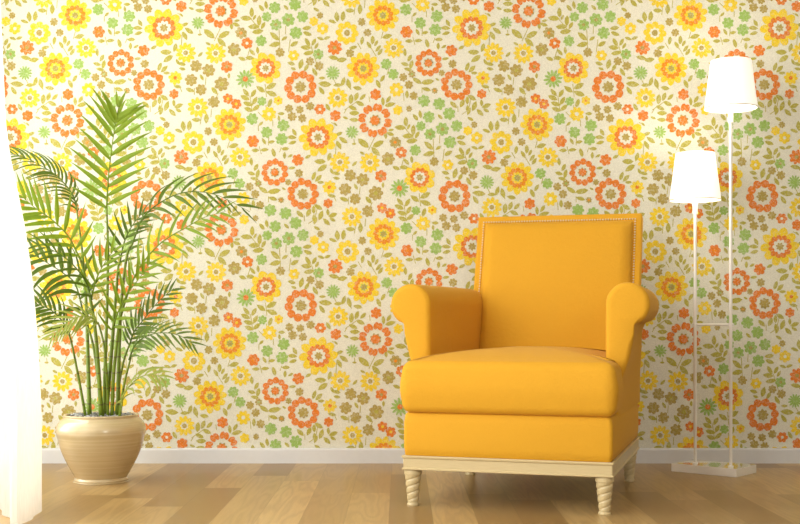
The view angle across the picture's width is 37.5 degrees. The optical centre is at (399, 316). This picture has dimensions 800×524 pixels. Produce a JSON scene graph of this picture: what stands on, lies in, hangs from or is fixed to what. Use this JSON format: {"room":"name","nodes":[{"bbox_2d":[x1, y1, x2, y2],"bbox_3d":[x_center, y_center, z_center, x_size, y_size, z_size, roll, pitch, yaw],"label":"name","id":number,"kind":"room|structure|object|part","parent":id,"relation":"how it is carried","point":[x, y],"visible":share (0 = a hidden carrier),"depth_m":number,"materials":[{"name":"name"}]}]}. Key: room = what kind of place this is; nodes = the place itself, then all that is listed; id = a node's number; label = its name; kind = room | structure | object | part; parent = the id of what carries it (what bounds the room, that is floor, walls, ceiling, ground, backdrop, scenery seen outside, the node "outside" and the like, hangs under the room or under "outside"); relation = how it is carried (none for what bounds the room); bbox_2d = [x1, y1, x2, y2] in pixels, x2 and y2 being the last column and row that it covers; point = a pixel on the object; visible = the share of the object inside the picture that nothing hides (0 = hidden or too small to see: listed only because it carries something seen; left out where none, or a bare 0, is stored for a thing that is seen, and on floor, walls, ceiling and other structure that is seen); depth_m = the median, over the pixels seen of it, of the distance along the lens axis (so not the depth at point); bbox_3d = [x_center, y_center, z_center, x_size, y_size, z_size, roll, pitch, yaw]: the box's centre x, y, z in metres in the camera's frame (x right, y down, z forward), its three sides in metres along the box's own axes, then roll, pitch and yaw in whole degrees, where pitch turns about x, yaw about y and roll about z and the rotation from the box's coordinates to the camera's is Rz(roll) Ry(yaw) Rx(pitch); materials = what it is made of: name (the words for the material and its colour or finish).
{"room":"living room","nodes":[
{"label":"living room","id":0,"kind":"room"},
{"bbox_2d":[0,463,799,523],"bbox_3d":[1.260,0.660,2.115,6.480,0.080,6.031,0,0,0],"label":"floor","id":1,"kind":"structure","parent":0,"point":[154,493],"depth_m":4.01,"materials":[{"name":"brown wood"}]},
{"bbox_2d":[9,87,262,484],"bbox_3d":[-1.024,-0.116,4.432,1.045,1.473,0.470,0,0,-2],"label":"potted palm","id":2,"kind":"object","parent":1,"relation":"on","point":[102,446],"visible":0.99,"depth_m":4.36,"materials":[{"name":"plant"}]},
{"bbox_3d":[-1.193,0.212,4.365,0.013,0.317,0.099,0,0,26],"label":"stem","id":3,"kind":"part","parent":2,"relation":"part of","materials":[{"name":"plant"}]},
{"bbox_3d":[-1.200,-0.031,4.486,0.021,0.800,0.138,0,0,-36],"label":"stem","id":4,"kind":"part","parent":2,"relation":"part of","materials":[{"name":"plant"}]},
{"bbox_3d":[-1.137,0.074,4.357,0.027,0.591,0.104,0,0,38],"label":"stem","id":5,"kind":"part","parent":2,"relation":"part of","materials":[{"name":"plant"}]},
{"bbox_3d":[-1.144,0.181,4.411,0.084,0.386,0.015,0,0,11],"label":"stem","id":6,"kind":"part","parent":2,"relation":"part of","materials":[{"name":"plant"}]},
{"bbox_2d":[56,411,145,484],"bbox_3d":[-1.128,0.493,4.455,0.331,0.254,0.331,0,0,0],"label":"pot","id":7,"kind":"object","parent":2,"relation":"attached to","point":[98,447],"depth_m":4.34,"materials":[{"name":"ceramic"}]},
{"bbox_3d":[-1.095,0.196,4.370,0.018,0.356,0.081,0,0,13],"label":"stem","id":8,"kind":"part","parent":2,"relation":"part of","materials":[{"name":"plant"}]},
{"bbox_3d":[-1.104,-0.021,4.440,0.022,0.790,0.054,0,0,-31],"label":"stem","id":9,"kind":"part","parent":2,"relation":"part of","materials":[{"name":"plant"}]},
{"bbox_3d":[-1.091,0.083,4.479,0.065,0.586,0.024,0,0,0],"label":"stem","id":10,"kind":"part","parent":2,"relation":"part of","materials":[{"name":"plant"}]},
{"bbox_3d":[-1.039,0.128,4.387,0.092,0.487,0.071,0,0,0],"label":"stem","id":11,"kind":"part","parent":2,"relation":"part of","materials":[{"name":"plant"}]},
{"bbox_3d":[-1.054,0.237,4.490,0.062,0.279,0.022,0,0,0],"label":"stem","id":12,"kind":"part","parent":2,"relation":"part of","materials":[{"name":"plant"}]},
{"bbox_3d":[-1.020,0.259,4.370,0.012,0.226,0.100,0,0,-38],"label":"stem","id":13,"kind":"part","parent":2,"relation":"part of","materials":[{"name":"plant"}]},
{"bbox_3d":[-1.035,0.046,4.445,0.068,0.653,0.038,0,0,0],"label":"stem","id":14,"kind":"part","parent":2,"relation":"part of","materials":[{"name":"plant"}]},
{"bbox_2d":[391,213,658,514],"bbox_3d":[0.485,0.106,4.266,0.879,1.028,1.088,0,0,17],"label":"armchair","id":15,"kind":"object","parent":1,"relation":"on","point":[533,369],"visible":1,"depth_m":3.87,"materials":[{"name":"yellow fabric"}]},
{"bbox_3d":[0.043,0.560,3.890,0.059,0.120,0.059,0,0,17],"label":"leg","id":16,"kind":"part","parent":15,"relation":"part of","materials":[{"name":"beige wood"}]},
{"bbox_3d":[0.157,0.106,4.402,0.144,0.439,0.764,0,0,19],"label":"armrest","id":17,"kind":"part","parent":15,"relation":"part of","materials":[{"name":"yellow fabric"}]},
{"bbox_2d":[400,346,623,416],"bbox_3d":[0.461,0.208,4.176,0.712,0.211,0.901,0,0,17],"label":"seat cushion","id":18,"kind":"object","parent":15,"relation":"on","point":[437,381],"depth_m":3.77,"materials":[{"name":"yellow fabric"}]},
{"bbox_3d":[0.459,0.477,4.177,0.691,0.047,0.859,0,0,17],"label":"frame","id":19,"kind":"part","parent":15,"relation":"part of","materials":[{"name":"beige wood"}]},
{"bbox_3d":[0.600,-0.041,4.614,0.592,0.675,0.234,0,0,17],"label":"panel","id":20,"kind":"part","parent":15,"relation":"part of","materials":[{"name":"yellow fabric"}]},
{"bbox_3d":[0.618,-0.213,4.675,0.615,0.353,0.110,0,0,17],"label":"nailhead trim","id":21,"kind":"part","parent":15,"relation":"part of","materials":[{"name":"grey metal"}]},
{"bbox_3d":[0.613,-0.039,4.656,0.659,0.739,0.268,0,0,17],"label":"backrest","id":22,"kind":"part","parent":15,"relation":"part of","materials":[{"name":"yellow fabric"}]},
{"bbox_3d":[0.643,0.560,3.709,0.059,0.120,0.059,0,0,17],"label":"leg","id":23,"kind":"part","parent":15,"relation":"part of","materials":[{"name":"beige wood"}]},
{"bbox_3d":[0.867,0.560,4.462,0.059,0.120,0.059,0,0,17],"label":"leg","id":24,"kind":"part","parent":15,"relation":"part of","materials":[{"name":"beige wood"}]},
{"bbox_3d":[0.834,0.106,4.197,0.144,0.439,0.764,0,0,15],"label":"armrest","id":25,"kind":"part","parent":15,"relation":"part of","materials":[{"name":"yellow fabric"}]},
{"bbox_2d":[669,57,757,476],"bbox_3d":[1.248,-0.192,4.686,0.357,1.624,0.233,0,0,41],"label":"floor lamp","id":26,"kind":"object","parent":1,"relation":"on","point":[730,90],"visible":1,"depth_m":4.63,"materials":[{"name":"white painted metal"},{"name":"white fabric"}]},
{"bbox_3d":[1.182,-0.561,4.726,0.202,0.189,0.202,0,0,41],"label":"lamp shade","id":27,"kind":"part","parent":26,"relation":"part of","materials":[{"name":"white fabric"}]},
{"bbox_3d":[1.296,-0.910,4.626,0.203,0.187,0.203,0,0,41],"label":"lamp shade","id":28,"kind":"part","parent":26,"relation":"part of","materials":[{"name":"white fabric"}]},
{"bbox_2d":[1,0,799,447],"bbox_3d":[1.300,-0.655,5.060,6.400,2.550,0.102,0,0,0],"label":"wall","id":29,"kind":"structure","parent":0,"point":[372,139],"depth_m":5.01,"materials":[{"name":"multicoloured paper"}]},
{"bbox_2d":[42,448,799,462],"bbox_3d":[1.310,0.588,5.002,6.180,0.064,0.014,0,0,0],"label":"baseboard","id":30,"kind":"structure","parent":29,"relation":"attached to","point":[49,455],"depth_m":5.00,"materials":[{"name":"white wood"}]},
{"bbox_3d":[1.260,-1.970,2.115,6.480,0.080,6.031,0,0,0],"label":"ceiling","id":31,"kind":"structure","parent":0,"visible":0},
{"bbox_2d":[0,0,41,523],"bbox_3d":[-1.398,-0.656,3.878,0.288,2.544,0.966,0,0,-40],"label":"sheer curtain","id":32,"kind":"object","parent":31,"relation":"hanging from","point":[20,388],"visible":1,"depth_m":3.58,"materials":[{"name":"white fabric"}]}
]}

